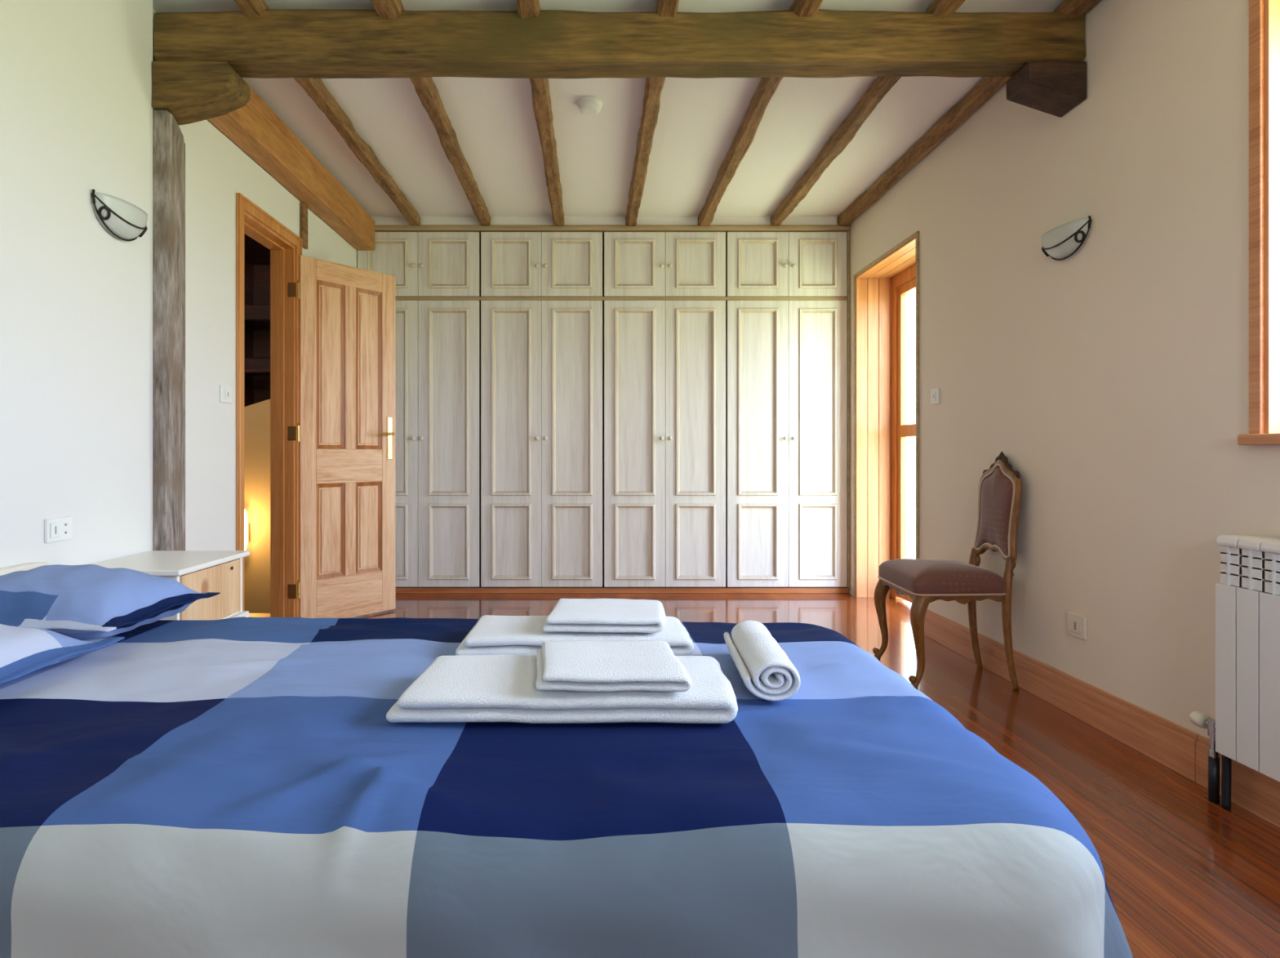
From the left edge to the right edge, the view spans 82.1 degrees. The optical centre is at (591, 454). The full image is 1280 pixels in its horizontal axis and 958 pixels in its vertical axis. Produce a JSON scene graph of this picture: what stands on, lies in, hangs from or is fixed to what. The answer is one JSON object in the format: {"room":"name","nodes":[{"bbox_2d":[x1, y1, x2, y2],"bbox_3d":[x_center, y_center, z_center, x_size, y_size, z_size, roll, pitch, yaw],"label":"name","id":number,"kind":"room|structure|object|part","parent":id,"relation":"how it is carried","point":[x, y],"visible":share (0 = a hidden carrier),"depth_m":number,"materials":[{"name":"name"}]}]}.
{"room":"bedroom","nodes":[
{"label":"bedroom","id":0,"kind":"room"},
{"bbox_2d":[0,0,357,568],"bbox_3d":[-1.702,-0.355,2.050,0.164,2.670,7.500,0,0,0],"label":"wall","id":1,"kind":"structure","parent":0,"point":[76,76],"depth_m":2.40,"materials":[{"name":"white paint"}]},
{"bbox_2d":[44,515,71,542],"bbox_3d":[-1.613,0.225,2.220,0.015,0.072,0.105,0,0,0],"label":"wall socket","id":2,"kind":"object","parent":1,"relation":"attached to","point":[55,529],"visible":1,"depth_m":2.21,"materials":[{"name":"white plastic"}]},
{"bbox_2d":[90,189,147,241],"bbox_3d":[-1.586,-0.795,2.495,0.068,0.124,0.260,0,0,0],"label":"wall sconce","id":3,"kind":"object","parent":1,"relation":"attached to","point":[126,221],"visible":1,"depth_m":2.44,"materials":[{"name":"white glass"}]},
{"bbox_2d":[219,384,232,403],"bbox_3d":[-1.657,-0.275,3.325,0.015,0.078,0.100,0,0,0],"label":"light switch","id":4,"kind":"object","parent":1,"relation":"attached to","point":[225,391],"visible":1,"depth_m":3.31,"materials":[{"name":"white plastic"}]},
{"bbox_2d":[208,77,374,250],"bbox_3d":[-1.595,-1.548,4.016,0.131,0.214,2.315,0,0,0],"label":"beam","id":5,"kind":"structure","parent":1,"relation":"attached to","point":[255,127],"depth_m":3.84,"materials":[{"name":"brown wood"}]},
{"bbox_2d":[300,202,307,248],"bbox_3d":[-1.652,-1.312,4.208,0.020,0.245,0.073,0,0,0],"label":"stud","id":6,"kind":"object","parent":1,"relation":"attached to","point":[304,208],"visible":1,"depth_m":4.19,"materials":[{"name":"brown wood"}]},
{"bbox_2d":[235,192,395,617],"bbox_3d":[-1.597,-0.122,4.082,0.377,2.205,1.275,0,0,21],"label":"door","id":7,"kind":"structure","parent":1,"relation":"in","point":[333,325],"depth_m":4.25,"materials":[{"name":"orange wood"}]},
{"bbox_3d":[-1.654,-0.122,3.795,0.020,2.205,0.740,0,0,0],"label":"architrave","id":8,"kind":"part","parent":7,"relation":"part of","materials":[{"name":"orange wood"}]},
{"bbox_3d":[-1.271,-0.105,4.522,0.063,0.260,0.127,0,0,40],"label":"handle","id":9,"kind":"part","parent":7,"relation":"part of","materials":[{"name":"gold metal"}]},
{"bbox_2d":[370,216,838,224],"bbox_3d":[0.080,-1.657,5.208,3.484,0.064,0.030,0,0,0],"label":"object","id":10,"kind":"structure","parent":1,"relation":"attached to","point":[378,220],"depth_m":5.19,"materials":[{"name":"white paint"}]},
{"bbox_2d":[153,8,1085,79],"bbox_3d":[0.102,-1.550,2.775,3.436,0.199,0.154,0,0,0],"label":"beam","id":11,"kind":"structure","parent":1,"relation":"attached to","point":[275,43],"depth_m":2.71,"materials":[{"name":"brown wood"}]},
{"bbox_2d":[244,399,270,613],"bbox_3d":[-2.693,1.450,6.060,1.814,4.260,0.120,0,0,0],"label":"wall","id":12,"kind":"structure","parent":0,"point":[256,415],"depth_m":6.00,"materials":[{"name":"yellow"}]},
{"bbox_2d":[244,508,249,550],"bbox_3d":[-2.835,0.610,5.942,0.090,0.340,0.114,0,0,0],"label":"wall lamp","id":13,"kind":"object","parent":12,"relation":"attached to","point":[246,526],"visible":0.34,"depth_m":5.92,"materials":[{"name":"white glass"}]},
{"bbox_3d":[-2.835,0.610,5.930,0.090,0.340,0.090,0,0,0],"label":"lamp shade","id":14,"kind":"part","parent":13,"relation":"part of","materials":[{"name":"white glass"}]},
{"bbox_3d":[-2.835,0.635,5.987,0.070,0.150,0.024,0,0,0],"label":"wall plate","id":15,"kind":"part","parent":13,"relation":"part of","materials":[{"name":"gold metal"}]},
{"bbox_2d":[244,259,270,406],"bbox_3d":[-2.692,0.780,5.000,2.016,5.600,5.800,0,0,0],"label":"wall","id":16,"kind":"structure","parent":0,"point":[256,277],"depth_m":7.80,"materials":[{"name":"brown wood"}]},
{"bbox_2d":[244,304,270,323],"bbox_3d":[-2.697,-1.400,7.300,1.806,0.161,0.201,0,0,0],"label":"beam","id":17,"kind":"structure","parent":16,"relation":"attached to","point":[253,313],"depth_m":7.20,"materials":[{"name":"brown wood"}]},
{"bbox_2d":[244,357,270,375],"bbox_3d":[-2.697,-0.880,7.300,1.806,0.161,0.201,0,0,0],"label":"beam","id":18,"kind":"structure","parent":16,"relation":"attached to","point":[252,366],"depth_m":7.20,"materials":[{"name":"brown wood"}]},
{"bbox_2d":[244,233,270,264],"bbox_3d":[-2.693,-2.070,5.000,1.814,0.100,5.600,0,0,0],"label":"ceiling","id":19,"kind":"structure","parent":0,"point":[255,252],"depth_m":7.33,"materials":[{"name":"brown wood"}]},
{"bbox_2d":[152,0,1064,240],"bbox_3d":[0.200,-1.750,2.050,3.968,0.120,7.500,0,0,0],"label":"ceiling","id":20,"kind":"structure","parent":0,"point":[493,121],"depth_m":3.79,"materials":[{"name":"white paint"}]},
{"bbox_2d":[233,0,421,226],"bbox_3d":[-1.245,-1.648,1.895,0.089,0.084,6.569,0,0,0],"label":"joist","id":21,"kind":"object","parent":20,"relation":"attached to","point":[315,88],"visible":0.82,"depth_m":3.71,"materials":[{"name":"brown wood"}]},
{"bbox_2d":[369,0,491,226],"bbox_3d":[-0.748,-1.647,1.895,0.091,0.086,6.569,0,0,0],"label":"joist","id":22,"kind":"object","parent":20,"relation":"attached to","point":[426,90],"visible":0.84,"depth_m":3.64,"materials":[{"name":"brown wood"}]},
{"bbox_2d":[515,0,564,226],"bbox_3d":[-0.233,-1.649,1.895,0.090,0.087,6.569,0,0,0],"label":"joist","id":23,"kind":"object","parent":20,"relation":"attached to","point":[541,100],"visible":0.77,"depth_m":3.66,"materials":[{"name":"brown wood"}]},
{"bbox_2d":[577,96,602,115],"bbox_3d":[-0.010,-1.667,3.520,0.124,0.046,0.124,0,0,0],"label":"smoke detector","id":24,"kind":"object","parent":20,"relation":"attached to","point":[588,105],"visible":1,"depth_m":3.48,"materials":[{"name":"white plastic"}]},
{"bbox_2d":[625,0,679,226],"bbox_3d":[0.278,-1.647,1.895,0.089,0.087,6.569,0,0,0],"label":"joist","id":25,"kind":"object","parent":20,"relation":"attached to","point":[653,86],"visible":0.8,"depth_m":3.68,"materials":[{"name":"brown wood"}]},
{"bbox_2d":[697,0,822,226],"bbox_3d":[0.788,-1.648,1.895,0.092,0.086,6.569,0,0,0],"label":"joist","id":26,"kind":"object","parent":20,"relation":"attached to","point":[744,135],"visible":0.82,"depth_m":3.71,"materials":[{"name":"brown wood"}]},
{"bbox_2d":[769,0,965,226],"bbox_3d":[1.295,-1.647,1.895,0.089,0.084,6.569,0,0,0],"label":"joist","id":27,"kind":"object","parent":20,"relation":"attached to","point":[847,130],"visible":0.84,"depth_m":3.69,"materials":[{"name":"brown wood"}]},
{"bbox_2d":[837,0,1099,226],"bbox_3d":[1.774,-1.649,1.895,0.091,0.086,6.569,0,0,0],"label":"joist","id":28,"kind":"object","parent":20,"relation":"attached to","point":[987,86],"visible":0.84,"depth_m":3.69,"materials":[{"name":"brown wood"}]},
{"bbox_2d":[247,578,1279,957],"bbox_3d":[-0.708,1.020,2.050,5.784,0.080,7.500,0,0,0],"label":"floor","id":29,"kind":"structure","parent":0,"point":[1188,875],"depth_m":2.18,"materials":[{"name":"brown wood"}]},
{"bbox_2d":[0,561,50,575],"bbox_3d":[-0.544,0.644,1.430,2.148,0.672,1.460,0,0,0],"label":"bed","id":30,"kind":"object","parent":29,"relation":"on","point":[28,566],"visible":0.14,"depth_m":2.04,"materials":[{"name":"beige paint"}]},
{"bbox_2d":[0,616,1133,957],"bbox_3d":[-0.409,0.641,1.401,2.345,0.478,1.291,0,0,0],"label":"duvet","id":31,"kind":"object","parent":30,"relation":"on","point":[241,786],"visible":0.79,"depth_m":0.87,"materials":[{"name":"fabric"}]},
{"bbox_2d":[0,623,124,684],"bbox_3d":[-1.285,0.353,1.245,0.565,0.121,0.655,0,0,0],"label":"pillow","id":32,"kind":"object","parent":31,"relation":"on","point":[24,651],"visible":1,"depth_m":1.40,"materials":[{"name":"fabric"}]},
{"bbox_2d":[0,564,220,639],"bbox_3d":[-1.288,0.340,1.790,0.536,0.143,0.430,0,0,3],"label":"pillow","id":33,"kind":"object","parent":31,"relation":"on","point":[83,602],"visible":0.92,"depth_m":1.68,"materials":[{"name":"fabric"}]},
{"bbox_2d":[386,653,737,723],"bbox_3d":[-0.042,0.404,1.288,0.572,0.050,0.271,0,0,0],"label":"folded towel","id":34,"kind":"object","parent":31,"relation":"on","point":[456,687],"visible":0.78,"depth_m":1.17,"materials":[{"name":"white fabric"}]},
{"bbox_2d":[535,640,691,691],"bbox_3d":[0.027,0.362,1.279,0.264,0.032,0.244,0,0,0],"label":"folded towel","id":35,"kind":"object","parent":34,"relation":"on","point":[588,665],"visible":1,"depth_m":1.21,"materials":[{"name":"white fabric"}]},
{"bbox_2d":[455,614,693,655],"bbox_3d":[-0.037,0.404,1.650,0.506,0.050,0.245,0,0,0],"label":"folded towel","id":36,"kind":"object","parent":31,"relation":"on","point":[492,634],"visible":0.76,"depth_m":1.55,"materials":[{"name":"white fabric"}]},
{"bbox_2d":[542,598,666,632],"bbox_3d":[0.032,0.360,1.658,0.274,0.038,0.229,0,0,0],"label":"folded towel","id":37,"kind":"object","parent":36,"relation":"on","point":[568,615],"visible":1,"depth_m":1.56,"materials":[{"name":"white fabric"}]},
{"bbox_2d":[723,619,800,700],"bbox_3d":[0.321,0.389,1.420,0.100,0.073,0.332,0,0,4],"label":"rolled towel","id":38,"kind":"object","parent":31,"relation":"on","point":[765,668],"visible":1,"depth_m":1.29,"materials":[{"name":"white fabric"}]},
{"bbox_2d":[152,110,185,550],"bbox_3d":[-1.617,-0.146,2.853,0.096,2.252,0.294,0,0,0],"label":"wall post","id":39,"kind":"object","parent":29,"relation":"on","point":[168,142],"visible":0.59,"depth_m":2.73,"materials":[{"name":"grey wood"}]},
{"bbox_2d":[151,61,250,124],"bbox_3d":[-1.472,-1.361,2.771,0.293,0.173,0.157,0,0,0],"label":"corbel","id":40,"kind":"object","parent":39,"relation":"on","point":[192,91],"visible":0.94,"depth_m":2.69,"materials":[{"name":"brown wood"}]},
{"bbox_2d":[90,550,249,619],"bbox_3d":[-1.434,0.664,2.456,0.364,0.629,0.462,0,0,0],"label":"nightstand","id":41,"kind":"object","parent":29,"relation":"on","point":[200,571],"visible":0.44,"depth_m":2.45,"materials":[{"name":"white paint"}]},
{"bbox_3d":[-1.274,0.467,2.455,0.015,0.186,0.380,0,0,0],"label":"drawer","id":42,"kind":"part","parent":41,"relation":"part of","materials":[{"name":"brown wood"}]},
{"bbox_2d":[357,231,480,586],"bbox_3d":[-1.228,-0.321,5.465,0.862,2.522,0.636,0,0,0],"label":"wardrobe","id":43,"kind":"object","parent":29,"relation":"on","point":[438,342],"visible":0.76,"depth_m":5.18,"materials":[{"name":"white wood"}]},
{"bbox_3d":[-1.444,-1.349,5.189,0.425,0.454,0.032,0,0,0],"label":"door","id":44,"kind":"part","parent":43,"relation":"part of","materials":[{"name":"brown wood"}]},
{"bbox_3d":[-1.444,-0.080,5.189,0.425,2.024,0.032,0,0,0],"label":"door","id":45,"kind":"part","parent":43,"relation":"part of","materials":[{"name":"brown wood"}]},
{"bbox_3d":[-1.013,-1.349,5.189,0.430,0.454,0.032,0,0,0],"label":"door","id":46,"kind":"part","parent":43,"relation":"part of","materials":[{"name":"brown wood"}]},
{"bbox_3d":[-1.013,-0.080,5.189,0.430,2.024,0.032,0,0,0],"label":"door","id":47,"kind":"part","parent":43,"relation":"part of","materials":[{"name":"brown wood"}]},
{"bbox_2d":[374,224,850,232],"bbox_3d":[0.081,-1.603,5.197,3.480,0.039,0.072,0,0,0],"label":"crown molding","id":48,"kind":"structure","parent":43,"relation":"on","point":[378,228],"depth_m":5.16,"materials":[{"name":"beige wood"}]},
{"bbox_2d":[395,296,847,300],"bbox_3d":[0.073,-1.107,5.196,3.464,0.024,0.018,0,0,0],"label":"rail","id":49,"kind":"object","parent":43,"relation":"attached to","point":[397,298],"visible":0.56,"depth_m":5.19,"materials":[{"name":"beige wood"}]},
{"bbox_2d":[480,231,602,586],"bbox_3d":[-0.356,-0.321,5.465,0.862,2.522,0.636,0,0,0],"label":"wardrobe","id":50,"kind":"object","parent":29,"relation":"on","point":[541,361],"visible":1,"depth_m":5.18,"materials":[{"name":"white wood"}]},
{"bbox_3d":[-0.572,-1.349,5.189,0.425,0.454,0.032,0,0,0],"label":"door","id":51,"kind":"part","parent":50,"relation":"part of","materials":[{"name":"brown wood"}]},
{"bbox_3d":[-0.572,-0.080,5.189,0.425,2.024,0.032,0,0,0],"label":"door","id":52,"kind":"part","parent":50,"relation":"part of","materials":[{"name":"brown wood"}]},
{"bbox_3d":[-0.142,-1.349,5.189,0.430,0.454,0.032,0,0,0],"label":"door","id":53,"kind":"part","parent":50,"relation":"part of","materials":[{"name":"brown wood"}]},
{"bbox_3d":[-0.142,-0.080,5.189,0.430,2.024,0.032,0,0,0],"label":"door","id":54,"kind":"part","parent":50,"relation":"part of","materials":[{"name":"white wood"}]},
{"bbox_2d":[395,586,848,592],"bbox_3d":[0.081,0.961,5.214,3.480,0.038,0.038,0,0,0],"label":"plinth","id":55,"kind":"object","parent":29,"relation":"on","point":[398,589],"visible":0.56,"depth_m":5.20,"materials":[{"name":"brown wood"}]},
{"bbox_2d":[602,231,725,586],"bbox_3d":[0.516,-0.321,5.465,0.862,2.522,0.636,0,0,0],"label":"wardrobe","id":56,"kind":"object","parent":29,"relation":"on","point":[664,362],"visible":1,"depth_m":5.18,"materials":[{"name":"white wood"}]},
{"bbox_3d":[0.302,-1.349,5.189,0.430,0.454,0.032,0,0,0],"label":"door","id":57,"kind":"part","parent":56,"relation":"part of","materials":[{"name":"white wood"}]},
{"bbox_3d":[0.302,-0.080,5.189,0.430,2.024,0.032,0,0,0],"label":"door","id":58,"kind":"part","parent":56,"relation":"part of","materials":[{"name":"white wood"}]},
{"bbox_3d":[0.733,-1.349,5.189,0.425,0.454,0.032,0,0,0],"label":"door","id":59,"kind":"part","parent":56,"relation":"part of","materials":[{"name":"white wood"}]},
{"bbox_3d":[0.733,-0.080,5.189,0.425,2.024,0.032,0,0,0],"label":"door","id":60,"kind":"part","parent":56,"relation":"part of","materials":[{"name":"white wood"}]},
{"bbox_2d":[725,231,849,587],"bbox_3d":[1.389,-0.321,5.465,0.864,2.522,0.636,0,0,0],"label":"wardrobe","id":61,"kind":"object","parent":29,"relation":"on","point":[786,361],"depth_m":5.18,"materials":[{"name":"white wood"}]},
{"bbox_3d":[1.174,-1.349,5.189,0.430,0.454,0.032,0,0,0],"label":"door","id":62,"kind":"part","parent":61,"relation":"part of","materials":[{"name":"white wood"}]},
{"bbox_3d":[1.174,-0.080,5.189,0.430,2.024,0.032,0,0,0],"label":"door","id":63,"kind":"part","parent":61,"relation":"part of","materials":[{"name":"white wood"}]},
{"bbox_3d":[1.597,-1.349,5.189,0.411,0.454,0.032,0,0,0],"label":"door","id":64,"kind":"part","parent":61,"relation":"part of","materials":[{"name":"white wood"}]},
{"bbox_3d":[1.597,-0.080,5.189,0.411,2.024,0.032,0,0,0],"label":"door","id":65,"kind":"part","parent":61,"relation":"part of","materials":[{"name":"white wood"}]},
{"bbox_2d":[872,450,1022,689],"bbox_3d":[1.569,0.482,3.252,0.490,0.999,0.498,0,0,3],"label":"upholstered chair","id":66,"kind":"object","parent":29,"relation":"on","point":[926,581],"visible":0.99,"depth_m":3.10,"materials":[{"name":"brown wood"}]},
{"bbox_3d":[1.381,0.772,3.477,0.094,0.414,0.067,0,0,3],"label":"leg","id":67,"kind":"part","parent":66,"relation":"part of","materials":[{"name":"brown wood"}]},
{"bbox_3d":[1.367,0.598,3.261,0.020,0.045,0.405,0,0,3],"label":"seat rail","id":68,"kind":"part","parent":66,"relation":"part of","materials":[{"name":"brown wood"}]},
{"bbox_3d":[1.362,0.772,3.046,0.094,0.414,0.067,0,0,3],"label":"leg","id":69,"kind":"part","parent":66,"relation":"part of","materials":[{"name":"brown wood"}]},
{"bbox_3d":[1.542,0.529,3.252,0.395,0.117,0.472,0,0,3],"label":"seat","id":70,"kind":"part","parent":66,"relation":"part of","materials":[{"name":"red fabric"}]},
{"bbox_3d":[1.542,0.598,3.053,0.347,0.045,0.020,0,0,-4],"label":"seat rail","id":71,"kind":"part","parent":66,"relation":"part of","materials":[{"name":"brown wood"}]},
{"bbox_3d":[1.763,0.704,3.376,0.068,0.554,0.044,0,0,3],"label":"leg","id":72,"kind":"part","parent":66,"relation":"part of","materials":[{"name":"brown wood"}]},
{"bbox_3d":[1.778,0.236,3.220,0.056,0.379,0.294,0,0,3],"label":"backrest","id":73,"kind":"part","parent":66,"relation":"part of","materials":[{"name":"red fabric"}]},
{"bbox_3d":[1.781,0.235,3.220,0.059,0.440,0.349,0,0,3],"label":"frame","id":74,"kind":"part","parent":66,"relation":"part of","materials":[{"name":"brown wood"}]},
{"bbox_3d":[1.750,0.704,3.067,0.068,0.554,0.044,0,0,3],"label":"leg","id":75,"kind":"part","parent":66,"relation":"part of","materials":[{"name":"brown wood"}]},
{"bbox_2d":[848,0,1279,738],"bbox_3d":[2.004,-0.355,2.050,0.360,2.670,7.500,0,0,0],"label":"wall","id":76,"kind":"structure","parent":0,"point":[1113,375],"depth_m":2.60,"materials":[{"name":"beige paint"}]},
{"bbox_2d":[853,231,919,602],"bbox_3d":[1.964,-0.134,4.582,0.309,2.227,0.996,0,0,0],"label":"door","id":77,"kind":"structure","parent":76,"relation":"in","point":[881,430],"depth_m":5.04,"materials":[{"name":"brown wood"}]},
{"bbox_3d":[2.089,-0.117,4.580,0.060,2.195,0.924,0,0,0],"label":"frame","id":78,"kind":"part","parent":77,"relation":"part of","materials":[{"name":"orange wood"}]},
{"bbox_2d":[930,387,939,404],"bbox_3d":[1.817,-0.310,3.885,0.015,0.080,0.085,0,0,0],"label":"light switch","id":79,"kind":"object","parent":76,"relation":"attached to","point":[935,393],"visible":1,"depth_m":3.87,"materials":[{"name":"white plastic"}]},
{"bbox_2d":[1006,61,1086,117],"bbox_3d":[1.712,-1.377,2.771,0.215,0.141,0.155,0,0,0],"label":"corbel","id":80,"kind":"object","parent":76,"relation":"attached to","point":[1053,88],"visible":1,"depth_m":2.71,"materials":[{"name":"brown wood"}]},
{"bbox_2d":[1040,215,1092,260],"bbox_3d":[1.790,-0.809,2.800,0.068,0.124,0.260,0,0,0],"label":"wall sconce","id":81,"kind":"object","parent":76,"relation":"attached to","point":[1062,242],"visible":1,"depth_m":2.75,"materials":[{"name":"white glass"}]},
{"bbox_2d":[1067,611,1087,639],"bbox_3d":[1.817,0.640,2.750,0.013,0.084,0.100,0,0,0],"label":"wall socket","id":82,"kind":"object","parent":76,"relation":"attached to","point":[1077,624],"visible":1,"depth_m":2.74,"materials":[{"name":"beige plastic"}]},
{"bbox_2d":[924,608,1279,827],"bbox_3d":[1.815,0.909,1.340,0.018,0.142,5.480,0,0,0],"label":"baseboard","id":83,"kind":"structure","parent":76,"relation":"attached to","point":[1173,745],"depth_m":2.51,"materials":[{"name":"brown wood"}]},
{"bbox_2d":[1189,533,1279,808],"bbox_3d":[1.769,0.598,1.685,0.108,0.762,0.921,0,0,0],"label":"radiator","id":84,"kind":"object","parent":76,"relation":"attached to","point":[1245,729],"visible":1,"depth_m":1.93,"materials":[{"name":"white metal"}]},
{"bbox_3d":[1.760,0.765,2.123,0.042,0.041,0.045,0,0,0],"label":"valve knob","id":85,"kind":"part","parent":84,"relation":"part of","materials":[{"name":"beige paint"}]},
{"bbox_2d":[1237,0,1279,444],"bbox_3d":[1.984,-0.689,1.268,0.390,1.323,1.535,0,0,0],"label":"window","id":86,"kind":"structure","parent":76,"relation":"in","point":[1264,15],"depth_m":1.98,"materials":[{"name":"brown wood"}]},
{"bbox_3d":[1.816,-0.703,1.270,0.016,1.295,1.500,0,0,0],"label":"trim","id":87,"kind":"part","parent":86,"relation":"part of","materials":[{"name":"brown wood"}]},
{"bbox_3d":[1.956,-0.042,1.268,0.335,0.030,1.535,0,0,0],"label":"sill","id":88,"kind":"part","parent":86,"relation":"part of","materials":[{"name":"brown wood"}]}
]}

